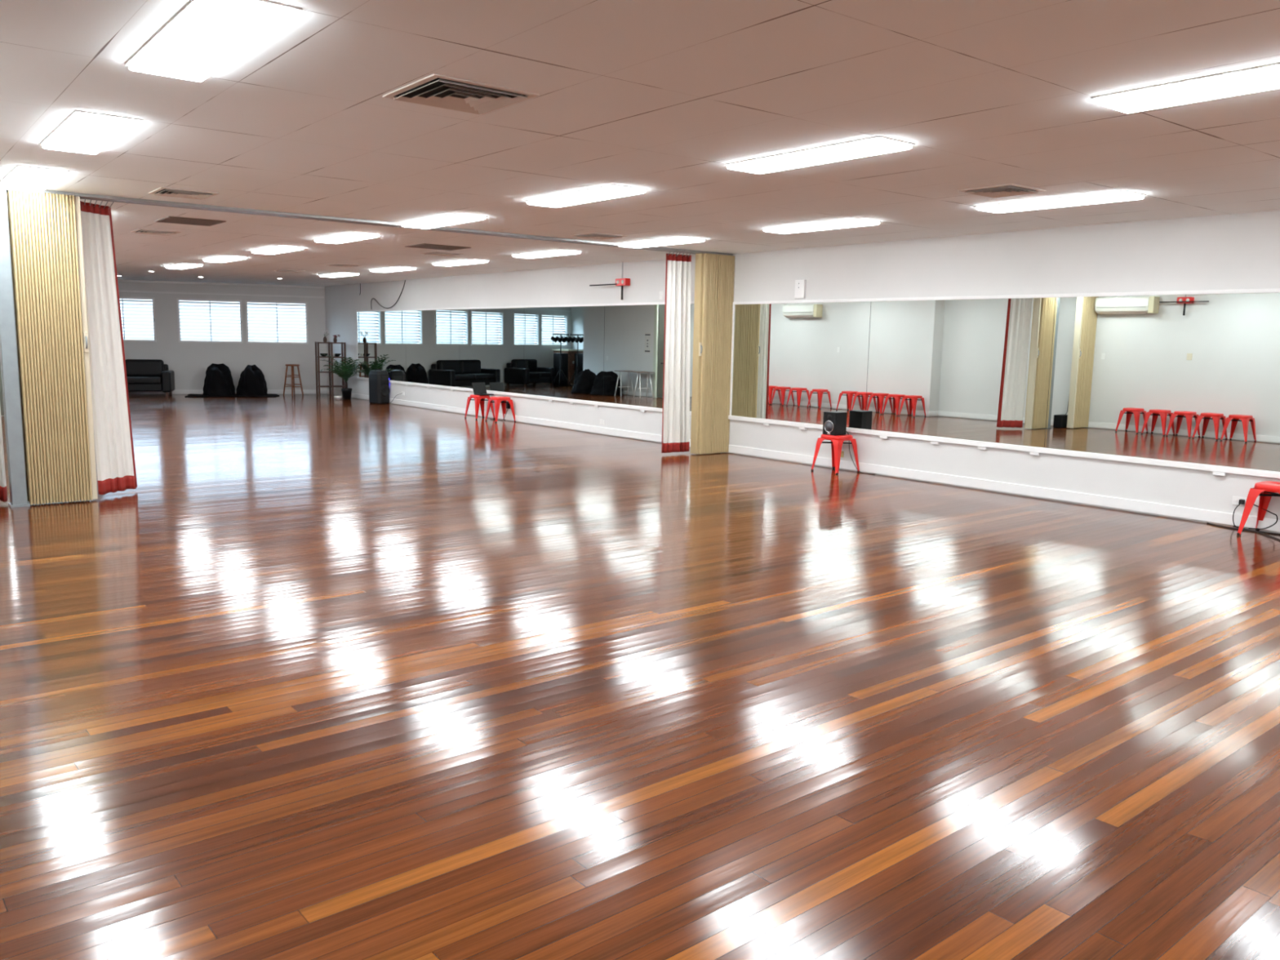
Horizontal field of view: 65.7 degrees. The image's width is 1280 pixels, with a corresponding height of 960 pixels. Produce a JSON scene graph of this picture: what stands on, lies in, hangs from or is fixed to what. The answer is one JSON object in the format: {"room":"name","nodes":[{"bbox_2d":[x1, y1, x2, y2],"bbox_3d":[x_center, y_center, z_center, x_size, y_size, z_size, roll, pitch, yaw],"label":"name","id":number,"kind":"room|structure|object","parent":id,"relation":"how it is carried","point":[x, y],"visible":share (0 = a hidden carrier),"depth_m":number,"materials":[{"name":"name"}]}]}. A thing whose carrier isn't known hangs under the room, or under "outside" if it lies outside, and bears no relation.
{"room":"exercise studio","nodes":[
{"label":"exercise studio","id":0,"kind":"room"},
{"bbox_2d":[117,281,327,394],"bbox_3d":[-12.990,-3.412,23.645,10.900,2.723,0.200,-2,9,-19],"label":"wall","id":1,"kind":"structure","parent":0,"point":[189,362],"depth_m":24.49,"materials":[{"name":"white paint"}]},
{"bbox_2d":[119,296,156,342],"bbox_3d":[-12.369,-3.849,23.738,1.400,1.055,0.155,-2,9,-19],"label":"window","id":2,"kind":"structure","parent":1,"relation":"in","point":[120,297],"depth_m":23.84,"materials":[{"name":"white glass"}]},
{"bbox_2d":[176,297,243,343],"bbox_3d":[-10.556,-3.905,24.369,1.460,1.055,0.155,-2,9,-19],"label":"window","id":3,"kind":"structure","parent":1,"relation":"in","point":[180,332],"depth_m":24.35,"materials":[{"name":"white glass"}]},
{"bbox_2d":[117,279,324,288],"bbox_3d":[-12.924,-4.718,23.341,10.500,0.050,0.050,-2,9,-19],"label":"trim","id":4,"kind":"structure","parent":1,"relation":"attached to","point":[118,280],"depth_m":24.23,"materials":[{"name":"white paint"}]},
{"bbox_2d":[118,290,324,297],"bbox_3d":[-12.943,-4.474,23.385,10.480,0.040,0.022,-2,9,-19],"label":"trim","id":5,"kind":"structure","parent":1,"relation":"attached to","point":[140,291],"depth_m":24.30,"materials":[{"name":"white paint"}]},
{"bbox_2d":[128,389,326,394],"bbox_3d":[-12.893,-2.116,23.756,10.280,0.106,0.018,-2,9,-19],"label":"baseboard","id":6,"kind":"structure","parent":1,"relation":"attached to","point":[175,391],"depth_m":24.46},
{"bbox_2d":[244,300,308,344],"bbox_3d":[-9.102,-3.949,24.875,1.460,1.055,0.155,-2,9,-19],"label":"window","id":7,"kind":"structure","parent":1,"relation":"in","point":[246,301],"depth_m":24.87,"materials":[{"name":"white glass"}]},
{"bbox_2d":[341,388,351,399],"bbox_3d":[-6.972,-2.046,23.578,0.250,0.260,0.250,-5,10,-38],"label":"pot","id":8,"kind":"object","parent":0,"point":[346,393],"depth_m":23.49,"materials":[{"name":"black plastic"}]},
{"bbox_2d":[0,394,1279,959],"bbox_3d":[-4.796,-0.109,11.583,12.626,0.120,33.340,-5,10,-38],"label":"floor","id":9,"kind":"structure","parent":0,"point":[353,678],"depth_m":4.17,"materials":[{"name":"brown wood"}]},
{"bbox_2d":[0,188,30,507],"bbox_3d":[-5.436,-1.122,8.530,0.145,2.721,0.180,-5,10,-38],"label":"steel post","id":10,"kind":"object","parent":9,"relation":"on","point":[8,344],"visible":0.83,"depth_m":8.50,"materials":[{"name":"metal"}]},
{"bbox_2d":[6,189,97,504],"bbox_3d":[-5.169,-1.139,8.741,0.535,2.681,0.213,-5,10,-38],"label":"partition","id":11,"kind":"structure","parent":9,"relation":"on","point":[46,235],"depth_m":8.65,"materials":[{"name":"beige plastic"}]},
{"bbox_2d":[124,359,174,396],"bbox_3d":[-12.207,-2.419,23.416,2.130,0.850,0.900,-2,9,-19],"label":"sofa","id":12,"kind":"object","parent":9,"relation":"on","point":[142,375],"visible":0.44,"depth_m":23.52,"materials":[{"name":"black leather"}]},
{"bbox_2d":[126,376,161,384],"bbox_3d":[-11.769,-2.364,23.477,0.853,0.160,0.690,-2,9,-19],"label":"seat cushion","id":13,"kind":"object","parent":12,"relation":"on","point":[131,380],"depth_m":23.20,"materials":[{"name":"black leather"}]},
{"bbox_2d":[124,359,164,376],"bbox_3d":[-11.871,-2.676,23.743,0.853,0.420,0.240,-2,9,-19],"label":"cushion","id":14,"kind":"object","parent":12,"relation":"on","point":[134,367],"depth_m":23.64,"materials":[{"name":"black leather"}]},
{"bbox_2d":[184,393,279,397],"bbox_3d":[-9.890,-2.061,24.137,2.099,0.024,1.120,-2,9,-19],"label":"cloth","id":15,"kind":"object","parent":9,"relation":"on","point":[269,395],"visible":0.58,"depth_m":23.81,"materials":[{"name":"black fabric"}]},
{"bbox_2d":[202,363,235,395],"bbox_3d":[-10.194,-2.428,23.989,0.727,0.785,0.808,-3,9,-26],"label":"bean bag","id":16,"kind":"object","parent":15,"relation":"on","point":[218,381],"visible":0.98,"depth_m":23.78,"materials":[{"name":"black fabric"}]},
{"bbox_2d":[235,364,267,395],"bbox_3d":[-9.475,-2.440,24.247,0.725,0.759,0.801,-5,10,-38],"label":"bean bag","id":17,"kind":"object","parent":15,"relation":"on","point":[252,382],"visible":0.96,"depth_m":24.01,"materials":[{"name":"black fabric"}]},
{"bbox_2d":[283,364,303,395],"bbox_3d":[-8.638,-2.489,24.675,0.357,0.772,0.357,6,9,31],"label":"bar stool","id":18,"kind":"object","parent":9,"relation":"on","point":[292,366],"visible":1,"depth_m":24.63,"materials":[{"name":"brown wood"}]},
{"bbox_2d":[315,342,346,398],"bbox_3d":[-7.521,-2.679,24.123,0.662,1.340,0.402,-3,9,-26],"label":"open shelf","id":19,"kind":"object","parent":9,"relation":"on","point":[331,386],"visible":0.82,"depth_m":24.03,"materials":[{"name":"brown wood"}]},
{"bbox_2d":[321,329,330,342],"bbox_3d":[-7.597,-3.481,23.963,0.124,0.299,0.233,8,11,41],"label":"flower vase","id":20,"kind":"object","parent":19,"relation":"on","point":[324,338],"visible":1,"depth_m":23.94,"materials":[{"name":"brown ceramic"}]},
{"bbox_2d":[333,334,340,342],"bbox_3d":[-7.382,-3.449,24.118,0.170,0.199,0.151,-5,10,-38],"label":"flower vase","id":21,"kind":"object","parent":19,"relation":"on","point":[335,340],"visible":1,"depth_m":24.06,"materials":[{"name":"brown ceramic"}]},
{"bbox_2d":[333,395,342,399],"bbox_3d":[-7.125,-1.937,23.395,0.200,0.090,0.200,-5,10,-38],"label":"bowl","id":22,"kind":"object","parent":9,"relation":"on","point":[336,397],"visible":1,"depth_m":23.33,"materials":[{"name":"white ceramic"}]},
{"bbox_2d":[319,354,365,399],"bbox_3d":[-7.002,-2.411,23.283,0.949,1.066,1.108,-5,10,-38],"label":"potted palm","id":23,"kind":"object","parent":9,"relation":"on","point":[347,371],"visible":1,"depth_m":23.43,"materials":[{"name":"green plant"}]},
{"bbox_2d":[368,368,390,404],"bbox_3d":[-5.894,-2.117,22.385,0.412,0.776,0.371,6,9,31],"label":"loudspeaker","id":24,"kind":"object","parent":9,"relation":"on","point":[379,384],"visible":1,"depth_m":22.24,"materials":[{"name":"black plastic"}]},
{"bbox_2d":[464,394,494,419],"bbox_3d":[-3.041,-1.391,18.813,0.422,0.450,0.422,-6,11,-41],"label":"metal stool","id":25,"kind":"object","parent":9,"relation":"on","point":[480,400],"visible":0.84,"depth_m":18.76,"materials":[{"name":"red metal"}]},
{"bbox_2d":[471,382,493,395],"bbox_3d":[-2.976,-1.725,18.765,0.288,0.226,0.300,9,11,43],"label":"laptop","id":26,"kind":"object","parent":25,"relation":"on","point":[479,388],"visible":1,"depth_m":18.81,"materials":[{"name":"black plastic"}]},
{"bbox_2d":[484,396,515,422],"bbox_3d":[-2.571,-1.305,18.272,0.422,0.450,0.422,-5,10,-36],"label":"metal stool","id":27,"kind":"object","parent":9,"relation":"on","point":[498,400],"visible":1,"depth_m":18.20,"materials":[{"name":"red metal"}]},
{"bbox_2d":[690,253,734,453],"bbox_3d":[0.977,-1.707,13.552,0.576,2.681,0.214,-5,10,-38],"label":"partition","id":28,"kind":"structure","parent":9,"relation":"on","point":[714,273],"depth_m":13.45,"materials":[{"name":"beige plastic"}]},
{"bbox_2d":[810,434,859,474],"bbox_3d":[2.378,-0.325,12.026,0.422,0.450,0.422,-5,10,-38],"label":"metal stool","id":29,"kind":"object","parent":9,"relation":"on","point":[837,442],"visible":0.92,"depth_m":11.94,"materials":[{"name":"red metal"}]},
{"bbox_2d":[822,411,847,435],"bbox_3d":[2.350,-0.686,11.979,0.213,0.275,0.200,-5,10,-38],"label":"monitor speaker","id":30,"kind":"object","parent":29,"relation":"on","point":[834,423],"visible":1,"depth_m":11.91},
{"bbox_2d":[845,431,873,474],"bbox_3d":[2.666,-0.336,11.963,0.444,0.508,0.087,8,10,39],"label":"cable","id":31,"kind":"object","parent":30,"relation":"hanging from","point":[846,431],"visible":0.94,"depth_m":12.05,"materials":[{"name":"black rubber"}]},
{"bbox_2d":[1206,522,1279,534],"bbox_3d":[5.459,0.472,8.374,0.090,0.012,1.325,-5,10,-36],"label":"cable","id":32,"kind":"object","parent":9,"relation":"on","point":[1206,522],"visible":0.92,"depth_m":8.61,"materials":[{"name":"black rubber"}]},
{"bbox_2d":[1232,525,1279,540],"bbox_3d":[5.254,0.485,8.229,0.304,0.018,1.021,-1,8,-16],"label":"cable","id":33,"kind":"object","parent":9,"relation":"on","point":[1233,526],"visible":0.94,"depth_m":8.45,"materials":[{"name":"black rubber"}]},
{"bbox_2d":[1236,480,1279,535],"bbox_3d":[5.349,0.255,8.332,0.422,0.450,0.422,-5,10,-38],"label":"metal stool","id":34,"kind":"object","parent":9,"relation":"on","point":[1265,490],"visible":1,"depth_m":8.34,"materials":[{"name":"red metal"}]},
{"bbox_2d":[0,0,1279,286],"bbox_3d":[-4.744,-2.938,11.181,12.626,0.150,33.340,-5,10,-38],"label":"ceiling","id":35,"kind":"structure","parent":0,"point":[657,96],"depth_m":5.39,"materials":[{"name":"paint"}]},
{"bbox_2d":[0,164,69,191],"bbox_3d":[-4.814,-2.371,7.844,0.334,0.037,1.288,-5,10,-38],"label":"recessed light","id":36,"kind":"object","parent":35,"relation":"in","point":[24,178],"visible":1,"depth_m":7.65,"materials":[{"name":"white plastic"}]},
{"bbox_2d":[40,110,142,154],"bbox_3d":[-3.328,-2.079,5.982,0.334,0.037,1.288,-5,10,-38],"label":"recessed light","id":37,"kind":"object","parent":35,"relation":"in","point":[82,131],"visible":1,"depth_m":5.81,"materials":[{"name":"white plastic"}]},
{"bbox_2d":[130,228,181,235],"bbox_3d":[-5.838,-2.982,11.951,0.460,0.020,0.460,-5,10,-38],"label":"ceiling vent","id":38,"kind":"object","parent":35,"relation":"in","point":[140,230],"visible":1,"depth_m":11.90,"materials":[{"name":"white metal"}]},
{"bbox_2d":[148,186,218,199],"bbox_3d":[-3.927,-2.460,8.531,0.460,0.020,0.460,-5,10,-38],"label":"ceiling vent","id":39,"kind":"object","parent":35,"relation":"in","point":[168,192],"visible":1,"depth_m":8.49,"materials":[{"name":"white metal"}]},
{"bbox_2d":[164,262,202,269],"bbox_3d":[-8.298,-3.884,18.037,0.334,0.037,1.288,-5,10,-38],"label":"recessed light","id":40,"kind":"object","parent":35,"relation":"in","point":[180,266],"visible":1,"depth_m":17.77,"materials":[{"name":"white plastic"}]},
{"bbox_2d":[154,216,226,226],"bbox_3d":[-4.855,-2.791,10.702,0.570,0.010,0.620,-5,10,-38],"label":"ceiling vent","id":41,"kind":"object","parent":35,"relation":"in","point":[174,220],"visible":1,"depth_m":10.66,"materials":[{"name":"metal"}]},
{"bbox_2d":[124,0,302,81],"bbox_3d":[-1.763,-1.770,4.019,0.334,0.037,1.288,-5,10,-38],"label":"recessed light","id":42,"kind":"object","parent":35,"relation":"in","point":[204,37],"visible":1,"depth_m":3.87,"materials":[{"name":"white plastic"}]},
{"bbox_2d":[202,255,246,262],"bbox_3d":[-6.732,-3.576,16.073,0.334,0.037,1.288,-5,10,-38],"label":"recessed light","id":43,"kind":"object","parent":35,"relation":"in","point":[223,259],"visible":1,"depth_m":15.86,"materials":[{"name":"white plastic"}]},
{"bbox_2d":[250,245,304,254],"bbox_3d":[-5.167,-3.268,14.110,0.334,0.037,1.288,-5,10,-38],"label":"recessed light","id":44,"kind":"object","parent":35,"relation":"in","point":[278,249],"visible":1,"depth_m":13.89,"materials":[{"name":"white plastic"}]},
{"bbox_2d":[273,269,305,272],"bbox_3d":[-6.722,-4.002,19.011,0.460,0.020,0.460,-5,10,-38],"label":"ceiling vent","id":45,"kind":"object","parent":35,"relation":"in","point":[280,270],"visible":1,"depth_m":18.92,"materials":[{"name":"white metal"}]},
{"bbox_2d":[319,272,359,277],"bbox_3d":[-6.021,-4.095,19.820,0.334,0.037,1.288,-5,10,-38],"label":"recessed light","id":46,"kind":"object","parent":35,"relation":"in","point":[338,274],"visible":1,"depth_m":19.60,"materials":[{"name":"white plastic"}]},
{"bbox_2d":[326,263,361,267],"bbox_3d":[-5.128,-3.710,17.171,0.460,0.020,0.460,-5,10,-38],"label":"ceiling vent","id":47,"kind":"object","parent":35,"relation":"in","point":[333,264],"visible":1,"depth_m":17.08,"materials":[{"name":"white metal"}]},
{"bbox_2d":[313,231,380,244],"bbox_3d":[-3.601,-2.959,12.146,0.334,0.037,1.288,-5,10,-38],"label":"recessed light","id":48,"kind":"object","parent":35,"relation":"in","point":[353,236],"visible":1,"depth_m":11.96,"materials":[{"name":"white plastic"}]},
{"bbox_2d":[5,189,733,255],"bbox_3d":[-2.369,-2.744,10.766,9.116,0.030,0.180,-5,10,-38],"label":"ceiling track","id":49,"kind":"object","parent":35,"relation":"attached to","point":[82,196],"visible":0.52,"depth_m":10.10,"materials":[{"name":"metal"}]},
{"bbox_2d":[0,407,7,502],"bbox_3d":[-5.681,-1.123,8.509,0.270,2.671,0.090,-5,10,-38],"label":"curtain","id":50,"kind":"object","parent":49,"relation":"hanging from","point":[3,492],"visible":1,"depth_m":8.72,"materials":[{"name":"white fabric"}]},
{"bbox_2d":[80,199,137,494],"bbox_3d":[-4.884,-1.210,9.215,0.208,2.674,0.512,3,8,10],"label":"curtain","id":51,"kind":"object","parent":49,"relation":"hanging from","point":[113,432],"visible":0.98,"depth_m":9.20,"materials":[{"name":"white fabric"}]},
{"bbox_2d":[661,251,691,453],"bbox_3d":[0.486,-1.700,13.386,0.474,2.671,0.138,-5,10,-38],"label":"curtain","id":52,"kind":"object","parent":49,"relation":"hanging from","point":[677,347],"visible":1,"depth_m":13.38,"materials":[{"name":"white fabric"}]},
{"bbox_2d":[370,280,405,308],"bbox_3d":[-5.635,-4.125,22.145,0.015,0.610,1.842,-5,10,-38],"label":"cable","id":53,"kind":"object","parent":35,"relation":"hanging from","point":[405,280],"visible":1,"depth_m":22.11,"materials":[{"name":"black rubber"}]},
{"bbox_2d":[368,266,416,272],"bbox_3d":[-4.455,-3.786,17.856,0.334,0.037,1.288,-5,10,-38],"label":"recessed light","id":54,"kind":"object","parent":35,"relation":"in","point":[393,268],"visible":1,"depth_m":17.65,"materials":[{"name":"white plastic"}]},
{"bbox_2d":[404,243,471,250],"bbox_3d":[-2.700,-3.112,13.247,0.680,0.010,0.580,-5,10,-38],"label":"ceiling vent","id":55,"kind":"object","parent":35,"relation":"in","point":[426,246],"visible":1,"depth_m":13.21,"materials":[{"name":"metal"}]},
{"bbox_2d":[420,251,463,256],"bbox_3d":[-2.854,-3.258,14.287,0.460,0.020,0.460,-5,10,-38],"label":"ceiling vent","id":56,"kind":"object","parent":35,"relation":"in","point":[433,253],"visible":1,"depth_m":14.22,"materials":[{"name":"white metal"}]},
{"bbox_2d":[402,213,487,228],"bbox_3d":[-2.036,-2.651,10.183,0.334,0.037,1.288,-5,10,-38],"label":"recessed light","id":57,"kind":"object","parent":35,"relation":"in","point":[456,218],"visible":1,"depth_m":10.00,"materials":[{"name":"white plastic"}]},
{"bbox_2d":[431,258,488,266],"bbox_3d":[-2.889,-3.478,15.893,0.334,0.037,1.288,-5,10,-38],"label":"recessed light","id":58,"kind":"object","parent":35,"relation":"in","point":[462,262],"visible":1,"depth_m":15.69,"materials":[{"name":"white plastic"}]},
{"bbox_2d":[382,73,538,114],"bbox_3d":[-0.884,-1.884,4.875,0.560,0.020,0.560,-5,10,-38],"label":"ceiling vent","id":59,"kind":"object","parent":35,"relation":"in","point":[435,90],"visible":1,"depth_m":4.85,"materials":[{"name":"white metal"}]},
{"bbox_2d":[511,249,581,258],"bbox_3d":[-1.324,-3.170,13.930,0.334,0.037,1.288,-5,10,-38],"label":"recessed light","id":60,"kind":"object","parent":35,"relation":"in","point":[556,252],"visible":1,"depth_m":13.76,"materials":[{"name":"white plastic"}]},
{"bbox_2d":[524,184,647,207],"bbox_3d":[-0.470,-2.343,8.220,0.334,0.037,1.288,-5,10,-38],"label":"recessed light","id":61,"kind":"object","parent":35,"relation":"in","point":[612,191],"visible":1,"depth_m":8.06,"materials":[{"name":"white plastic"}]},
{"bbox_2d":[571,232,626,239],"bbox_3d":[-0.470,-2.807,11.426,0.460,0.020,0.460,-5,10,-38],"label":"ceiling vent","id":62,"kind":"object","parent":35,"relation":"in","point":[592,235],"visible":1,"depth_m":11.37,"materials":[{"name":"white metal"}]},
{"bbox_2d":[618,236,706,248],"bbox_3d":[0.242,-2.862,11.966,0.334,0.037,1.288,-5,10,-38],"label":"recessed light","id":63,"kind":"object","parent":35,"relation":"in","point":[680,240],"visible":1,"depth_m":11.80,"materials":[{"name":"white plastic"}]},
{"bbox_2d":[724,135,915,173],"bbox_3d":[1.096,-2.034,6.257,0.334,0.037,1.288,-5,10,-38],"label":"recessed light","id":64,"kind":"object","parent":35,"relation":"in","point":[874,145],"visible":1,"depth_m":6.12,"materials":[{"name":"white plastic"}]},
{"bbox_2d":[761,217,881,233],"bbox_3d":[1.808,-2.553,10.003,0.334,0.037,1.288,-5,10,-38],"label":"recessed light","id":65,"kind":"object","parent":35,"relation":"in","point":[858,222],"visible":1,"depth_m":9.85,"materials":[{"name":"white plastic"}]},
{"bbox_2d":[957,183,1045,197],"bbox_3d":[2.752,-2.195,7.546,0.460,0.020,0.460,-5,10,-38],"label":"ceiling vent","id":66,"kind":"object","parent":35,"relation":"in","point":[1010,189],"visible":1,"depth_m":7.50,"materials":[{"name":"white metal"}]},
{"bbox_2d":[973,190,1146,213],"bbox_3d":[3.373,-2.245,8.040,0.334,0.037,1.288,-5,10,-38],"label":"recessed light","id":67,"kind":"object","parent":35,"relation":"in","point":[1123,195],"visible":1,"depth_m":7.90,"materials":[{"name":"white plastic"}]},
{"bbox_2d":[1090,62,1279,113],"bbox_3d":[2.661,-1.726,4.293,0.334,0.037,1.288,-5,10,-38],"label":"recessed light","id":68,"kind":"object","parent":35,"relation":"in","point":[1263,77],"visible":1,"depth_m":4.42,"materials":[{"name":"white plastic"}]},
{"bbox_2d":[324,210,1279,533],"bbox_3d":[1.251,-1.752,13.835,0.200,2.723,29.750,-5,10,-38],"label":"wall","id":69,"kind":"structure","parent":0,"point":[1241,251],"depth_m":10.98,"materials":[{"name":"white paint"}]},
{"bbox_2d":[355,311,358,377],"bbox_3d":[-6.756,-3.238,23.707,0.020,1.538,0.035,-5,10,-38],"label":"trim","id":70,"kind":"structure","parent":69,"relation":"attached to","point":[356,312],"depth_m":23.68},
{"bbox_2d":[356,311,406,382],"bbox_3d":[-5.927,-3.075,22.673,0.010,1.538,2.630,-5,10,-38],"label":"wall mirror","id":71,"kind":"object","parent":69,"relation":"attached to","point":[381,335],"visible":0.93,"depth_m":22.56,"materials":[{"name":"silver metal"}]},
{"bbox_2d":[404,309,459,386],"bbox_3d":[-4.354,-2.766,20.700,0.010,1.538,2.445,-5,10,-38],"label":"wall mirror","id":72,"kind":"object","parent":69,"relation":"attached to","point":[432,336],"visible":1,"depth_m":20.62,"materials":[{"name":"silver metal"}]},
{"bbox_2d":[458,307,524,394],"bbox_3d":[-2.841,-2.468,18.803,0.010,1.538,2.435,-5,10,-38],"label":"wall mirror","id":73,"kind":"object","parent":69,"relation":"attached to","point":[491,340],"visible":1,"depth_m":18.71,"materials":[{"name":"silver metal"}]},
{"bbox_2d":[490,403,510,420],"bbox_3d":[-2.654,-1.281,18.521,0.548,0.332,0.133,7,10,38],"label":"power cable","id":74,"kind":"object","parent":69,"relation":"attached to","point":[508,405],"visible":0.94,"depth_m":18.37,"materials":[{"name":"black plastic"}]},
{"bbox_2d":[326,389,690,446],"bbox_3d":[-3.490,-1.372,19.759,0.018,0.106,14.680,-5,10,-38],"label":"baseboard","id":75,"kind":"structure","parent":69,"relation":"attached to","point":[637,435],"depth_m":17.65,"materials":[{"name":"white wood"}]},
{"bbox_2d":[356,377,691,415],"bbox_3d":[-2.921,-1.690,18.984,0.030,0.055,12.490,-5,10,-38],"label":"trim","id":76,"kind":"structure","parent":69,"relation":"attached to","point":[600,403],"depth_m":17.45,"materials":[{"name":"white wood"}]},
{"bbox_2d":[355,301,693,311],"bbox_3d":[-2.887,-3.258,18.764,0.020,0.035,12.490,-5,10,-38],"label":"trim","id":77,"kind":"structure","parent":69,"relation":"attached to","point":[691,302],"depth_m":17.53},
{"bbox_2d":[524,306,604,402],"bbox_3d":[-1.331,-2.171,16.909,0.010,1.538,2.435,-5,10,-38],"label":"wall mirror","id":78,"kind":"object","parent":69,"relation":"attached to","point":[564,346],"visible":1,"depth_m":16.83,"materials":[{"name":"silver metal"}]},
{"bbox_2d":[589,262,630,299],"bbox_3d":[-0.469,-3.119,15.587,0.120,0.573,0.860,-6,11,-43],"label":"wall bracket","id":79,"kind":"object","parent":69,"relation":"attached to","point":[622,282],"visible":1,"depth_m":15.35,"materials":[{"name":"red metal"}]},
{"bbox_2d":[603,303,693,411],"bbox_3d":[0.179,-1.873,15.016,0.010,1.538,2.435,-5,10,-38],"label":"wall mirror","id":80,"kind":"object","parent":69,"relation":"attached to","point":[634,335],"visible":0.64,"depth_m":15.31,"materials":[{"name":"silver metal"}]},
{"bbox_2d":[659,291,662,299],"bbox_3d":[0.314,-2.745,14.742,0.013,0.120,0.080,-5,10,-38],"label":"wall switch","id":81,"kind":"object","parent":69,"relation":"attached to","point":[660,292],"visible":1,"depth_m":14.74,"materials":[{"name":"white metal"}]},
{"bbox_2d":[729,304,734,415],"bbox_3d":[1.267,-1.646,13.648,0.020,1.513,0.045,-5,10,-38],"label":"trim","id":82,"kind":"structure","parent":69,"relation":"attached to","point":[733,311],"depth_m":13.63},
{"bbox_2d":[794,280,806,298],"bbox_3d":[2.030,-2.419,12.566,0.040,0.230,0.160,-5,10,-38],"label":"control box","id":83,"kind":"object","parent":69,"relation":"attached to","point":[800,285],"visible":1,"depth_m":12.55,"materials":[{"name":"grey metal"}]},
{"bbox_2d":[731,301,871,429],"bbox_3d":[2.003,-1.502,12.730,0.010,1.513,2.320,-5,10,-38],"label":"wall mirror","id":84,"kind":"object","parent":69,"relation":"attached to","point":[799,362],"visible":1,"depth_m":12.65,"materials":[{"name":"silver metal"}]},
{"bbox_2d":[880,435,888,439],"bbox_3d":[2.884,-0.504,11.705,0.036,0.032,0.100,-5,10,-38],"label":"mirror clip","id":85,"kind":"object","parent":69,"relation":"attached to","point":[881,437],"visible":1,"depth_m":11.69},
{"bbox_2d":[930,440,940,444],"bbox_3d":[3.323,-0.417,11.154,0.036,0.032,0.100,-5,10,-38],"label":"mirror clip","id":86,"kind":"object","parent":69,"relation":"attached to","point":[931,442],"visible":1,"depth_m":11.13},
{"bbox_2d":[865,297,1056,447],"bbox_3d":[3.437,-1.219,10.932,0.010,1.513,2.305,-5,10,-38],"label":"wall mirror","id":87,"kind":"object","parent":69,"relation":"attached to","point":[975,370],"visible":1,"depth_m":10.82,"materials":[{"name":"silver metal"}]},
{"bbox_2d":[977,446,987,449],"bbox_3d":[3.695,-0.344,10.688,0.036,0.032,0.100,-5,10,-38],"label":"mirror clip","id":88,"kind":"object","parent":69,"relation":"attached to","point":[979,447],"visible":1,"depth_m":10.67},
{"bbox_2d":[728,444,1279,532],"bbox_3d":[5.681,0.434,8.258,0.018,0.106,14.680,-5,10,-38],"label":"baseboard","id":89,"kind":"structure","parent":69,"relation":"attached to","point":[1198,514],"depth_m":10.26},
{"bbox_2d":[728,415,1279,478],"bbox_3d":[4.184,-0.292,10.075,0.030,0.055,9.530,-5,10,-38],"label":"ledge","id":90,"kind":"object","parent":69,"relation":"attached to","point":[1264,473],"depth_m":10.10,"materials":[{"name":"white wood"}]},
{"bbox_2d":[733,288,1279,304],"bbox_3d":[4.216,-1.834,9.859,0.020,0.035,9.530,-5,10,-38],"label":"trim","id":91,"kind":"structure","parent":69,"relation":"attached to","point":[1269,290],"depth_m":10.05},
{"bbox_2d":[1030,452,1039,456],"bbox_3d":[4.072,-0.270,10.215,0.036,0.032,0.100,-5,10,-38],"label":"mirror clip","id":92,"kind":"object","parent":69,"relation":"attached to","point":[1031,453],"visible":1,"depth_m":10.20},
{"bbox_2d":[1044,292,1279,471],"bbox_3d":[4.870,-0.937,9.136,0.010,1.513,2.315,-5,10,-38],"label":"wall mirror","id":93,"kind":"object","parent":69,"relation":"attached to","point":[1195,379],"visible":1,"depth_m":9.12,"materials":[{"name":"silver metal"}]},
{"bbox_2d":[1212,471,1225,476],"bbox_3d":[5.167,-0.054,8.841,0.036,0.032,0.100,-5,10,-38],"label":"mirror clip","id":94,"kind":"object","parent":69,"relation":"attached to","point":[1216,473],"visible":1,"depth_m":8.83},
{"bbox_2d":[1231,496,1246,506],"bbox_3d":[5.284,0.186,8.740,0.013,0.075,0.115,-5,10,-38],"label":"wall outlet","id":95,"kind":"object","parent":69,"relation":"attached to","point":[1235,499],"visible":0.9,"depth_m":8.75,"materials":[{"name":"white plastic"}]},
{"bbox_2d":[1232,499,1267,533],"bbox_3d":[5.302,0.313,8.607,0.072,0.254,0.297,-2,9,-18],"label":"power cord","id":96,"kind":"object","parent":95,"relation":"attached to","point":[1241,501],"visible":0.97,"depth_m":8.69,"materials":[{"name":"black rubber"}]},
{"bbox_2d":[1248,504,1277,529],"bbox_3d":[5.379,0.320,8.586,0.031,0.237,0.254,-5,10,-38],"label":"cable","id":97,"kind":"object","parent":69,"relation":"attached to","point":[1254,504],"visible":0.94,"depth_m":8.55,"materials":[{"name":"black rubber"}]},
{"bbox_3d":[-13.055,-2.619,18.056,2.180,2.723,3.380,-5,10,-38],"label":"wall","id":98,"kind":"structure","parent":0,"visible":0},
{"bbox_2d":[0,364,4,415],"bbox_3d":[-11.578,-2.337,17.017,1.120,2.490,0.109,-5,10,-38],"label":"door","id":99,"kind":"structure","parent":98,"relation":"in","point":[1,388],"depth_m":17.44,"materials":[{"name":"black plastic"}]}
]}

